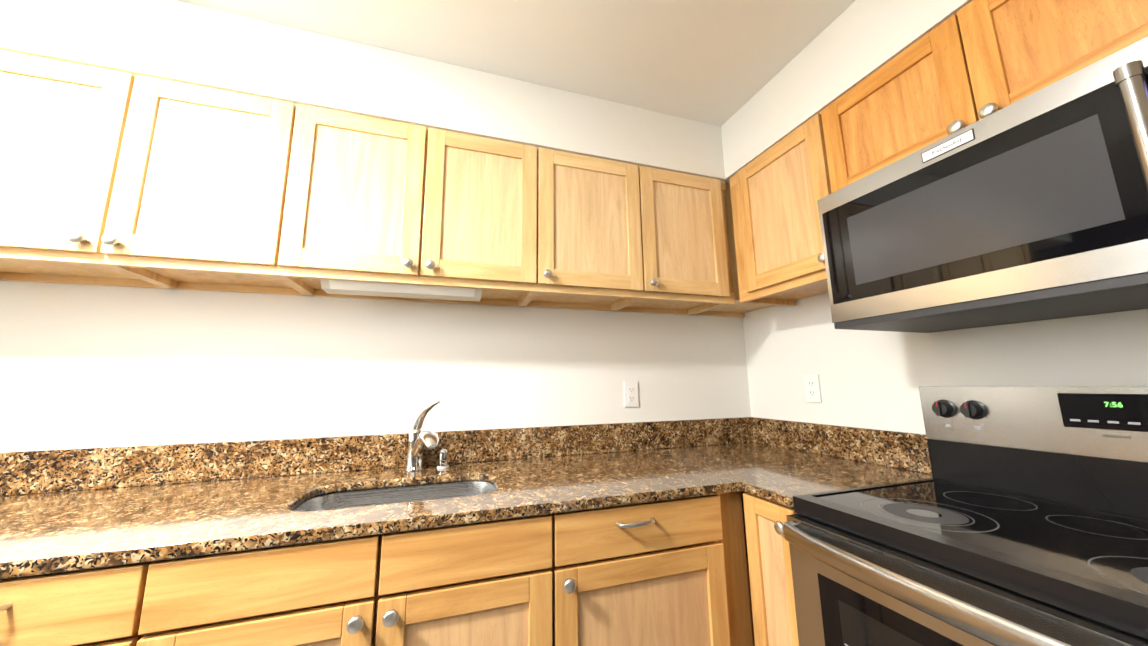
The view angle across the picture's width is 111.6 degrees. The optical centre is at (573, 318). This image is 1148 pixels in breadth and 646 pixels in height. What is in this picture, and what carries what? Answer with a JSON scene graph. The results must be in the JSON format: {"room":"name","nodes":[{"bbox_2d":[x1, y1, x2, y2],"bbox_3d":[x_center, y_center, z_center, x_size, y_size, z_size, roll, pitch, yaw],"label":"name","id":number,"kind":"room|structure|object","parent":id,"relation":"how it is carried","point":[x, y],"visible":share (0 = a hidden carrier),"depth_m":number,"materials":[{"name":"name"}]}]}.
{"room":"kitchen","nodes":[
{"label":"kitchen","id":0,"kind":"room"},
{"bbox_2d":[0,281,750,451],"bbox_3d":[-0.511,0.292,1.613,2.950,2.400,0.100,2,-10,-18],"label":"wall","id":1,"kind":"structure","parent":0,"point":[88,366],"depth_m":1.44,"materials":[{"name":"white paint"}]},
{"bbox_2d":[0,417,751,495],"bbox_3d":[-0.447,0.504,1.530,2.858,0.121,0.023,2,-10,-18],"label":"backsplash","id":2,"kind":"structure","parent":1,"relation":"attached to","point":[42,471],"depth_m":1.37,"materials":[{"name":"stone"}]},
{"bbox_2d":[0,50,774,317],"bbox_3d":[-0.397,-0.374,1.524,2.838,0.580,0.351,2,-10,-18],"label":"upper cabinet","id":3,"kind":"object","parent":1,"relation":"attached to","point":[108,177],"visible":1,"depth_m":1.26,"materials":[{"name":"brown wood"}]},
{"bbox_2d":[320,279,481,301],"bbox_3d":[-0.586,-0.104,1.371,0.505,0.046,0.115,2,-10,-18],"label":"under-cabinet light","id":4,"kind":"object","parent":3,"relation":"attached to","point":[389,290],"visible":0.81,"depth_m":1.34,"materials":[{"name":"beige plastic"}]},
{"bbox_2d":[624,381,638,406],"bbox_3d":[0.265,0.350,1.802,0.070,0.115,0.007,2,-10,-18],"label":"outlet","id":5,"kind":"object","parent":1,"relation":"attached to","point":[630,393],"visible":1,"depth_m":1.80,"materials":[{"name":"white plastic"}]},
{"bbox_2d":[177,0,855,126],"bbox_3d":[-0.636,-1.218,0.177,4.400,0.100,3.200,2,-10,-18],"label":"ceiling","id":6,"kind":"structure","parent":0,"point":[720,63],"depth_m":1.35,"materials":[{"name":"white paint"}]},
{"bbox_2d":[0,0,972,184],"bbox_3d":[-0.475,-0.906,0.930,3.398,0.266,1.586,2,-10,-18],"label":"soffit","id":7,"kind":"object","parent":6,"relation":"attached to","point":[853,44],"depth_m":1.32,"materials":[{"name":"white paint"}]},
{"bbox_2d":[743,292,1147,433],"bbox_3d":[1.422,0.101,0.635,0.100,2.400,3.200,2,-10,-18],"label":"wall","id":8,"kind":"structure","parent":0,"point":[869,379],"depth_m":1.34,"materials":[{"name":"white paint"}]},
{"bbox_2d":[729,113,831,305],"bbox_3d":[0.904,-0.386,1.551,0.351,0.580,0.472,2,-10,-18],"label":"upper cabinet","id":9,"kind":"object","parent":8,"relation":"attached to","point":[779,189],"visible":0.65,"depth_m":1.48,"materials":[{"name":"brown wood"}]},
{"bbox_2d":[803,375,821,401],"bbox_3d":[1.018,0.299,1.666,0.007,0.115,0.070,2,-10,-18],"label":"outlet","id":10,"kind":"object","parent":8,"relation":"attached to","point":[812,388],"visible":1,"depth_m":1.66,"materials":[{"name":"white plastic"}]},
{"bbox_2d":[752,417,931,473],"bbox_3d":[1.031,0.493,1.581,0.020,0.121,0.794,2,-10,-18],"label":"backsplash","id":11,"kind":"structure","parent":8,"relation":"attached to","point":[901,450],"depth_m":1.49,"materials":[{"name":"stone"}]},
{"bbox_2d":[821,0,1147,192],"bbox_3d":[1.101,-0.489,0.960,0.351,0.580,0.787,2,-10,-18],"label":"upper cabinet","id":12,"kind":"object","parent":8,"relation":"attached to","point":[973,61],"visible":0.62,"depth_m":0.95,"materials":[{"name":"brown wood"}]},
{"bbox_2d":[817,36,1147,332],"bbox_3d":[1.046,-0.220,0.906,0.466,0.406,0.718,2,-10,-18],"label":"microwave","id":13,"kind":"object","parent":12,"relation":"attached to","point":[1032,207],"visible":1,"depth_m":0.81,"materials":[{"name":"silver metal"}]},
{"bbox_3d":[-0.605,1.246,-0.241,4.400,0.100,3.200,2,-10,-18],"label":"floor","id":14,"kind":"structure","parent":0,"visible":0},
{"bbox_2d":[0,491,754,645],"bbox_3d":[-0.330,0.976,1.143,2.838,0.888,0.666,2,-10,-18],"label":"base cabinet","id":15,"kind":"object","parent":14,"relation":"on","point":[673,572],"depth_m":0.90,"materials":[{"name":"brown wood"}]},
{"bbox_2d":[0,442,932,578],"bbox_3d":[-0.321,0.512,1.142,2.858,0.026,0.824,2,-10,-18],"label":"countertop","id":16,"kind":"structure","parent":15,"relation":"on","point":[47,533],"depth_m":1.05,"materials":[{"name":"stone"}]},
{"bbox_2d":[293,481,496,511],"bbox_3d":[-0.498,0.622,1.125,0.590,0.190,0.337,2,-10,-18],"label":"undermount sink","id":17,"kind":"object","parent":16,"relation":"in","point":[357,498],"visible":0.12,"depth_m":1.26,"materials":[{"name":"silver metal"}]},
{"bbox_2d":[405,401,439,471],"bbox_3d":[-0.514,0.413,1.352,0.079,0.243,0.258,6,-12,-35],"label":"faucet","id":18,"kind":"object","parent":16,"relation":"on","point":[419,439],"visible":1,"depth_m":1.39,"materials":[{"name":"silver metal"}]},
{"bbox_2d":[437,449,448,468],"bbox_3d":[-0.483,0.517,1.442,0.044,0.065,0.044,2,-10,-18],"label":"air gap cap","id":19,"kind":"object","parent":16,"relation":"on","point":[443,458],"visible":1,"depth_m":1.43,"materials":[{"name":"silver metal"}]},
{"bbox_2d":[743,493,798,645],"bbox_3d":[0.822,0.957,1.118,0.666,0.888,0.210,2,-10,-18],"label":"base cabinet","id":20,"kind":"object","parent":14,"relation":"on","point":[772,594],"visible":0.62,"depth_m":1.07,"materials":[{"name":"brown wood"}]},
{"bbox_2d":[783,386,1147,645],"bbox_3d":[0.931,0.718,0.685,0.699,1.172,0.735,2,-10,-18],"label":"range","id":21,"kind":"object","parent":14,"relation":"on","point":[1020,518],"visible":1,"depth_m":0.82,"materials":[{"name":"silver metal"}]}
]}

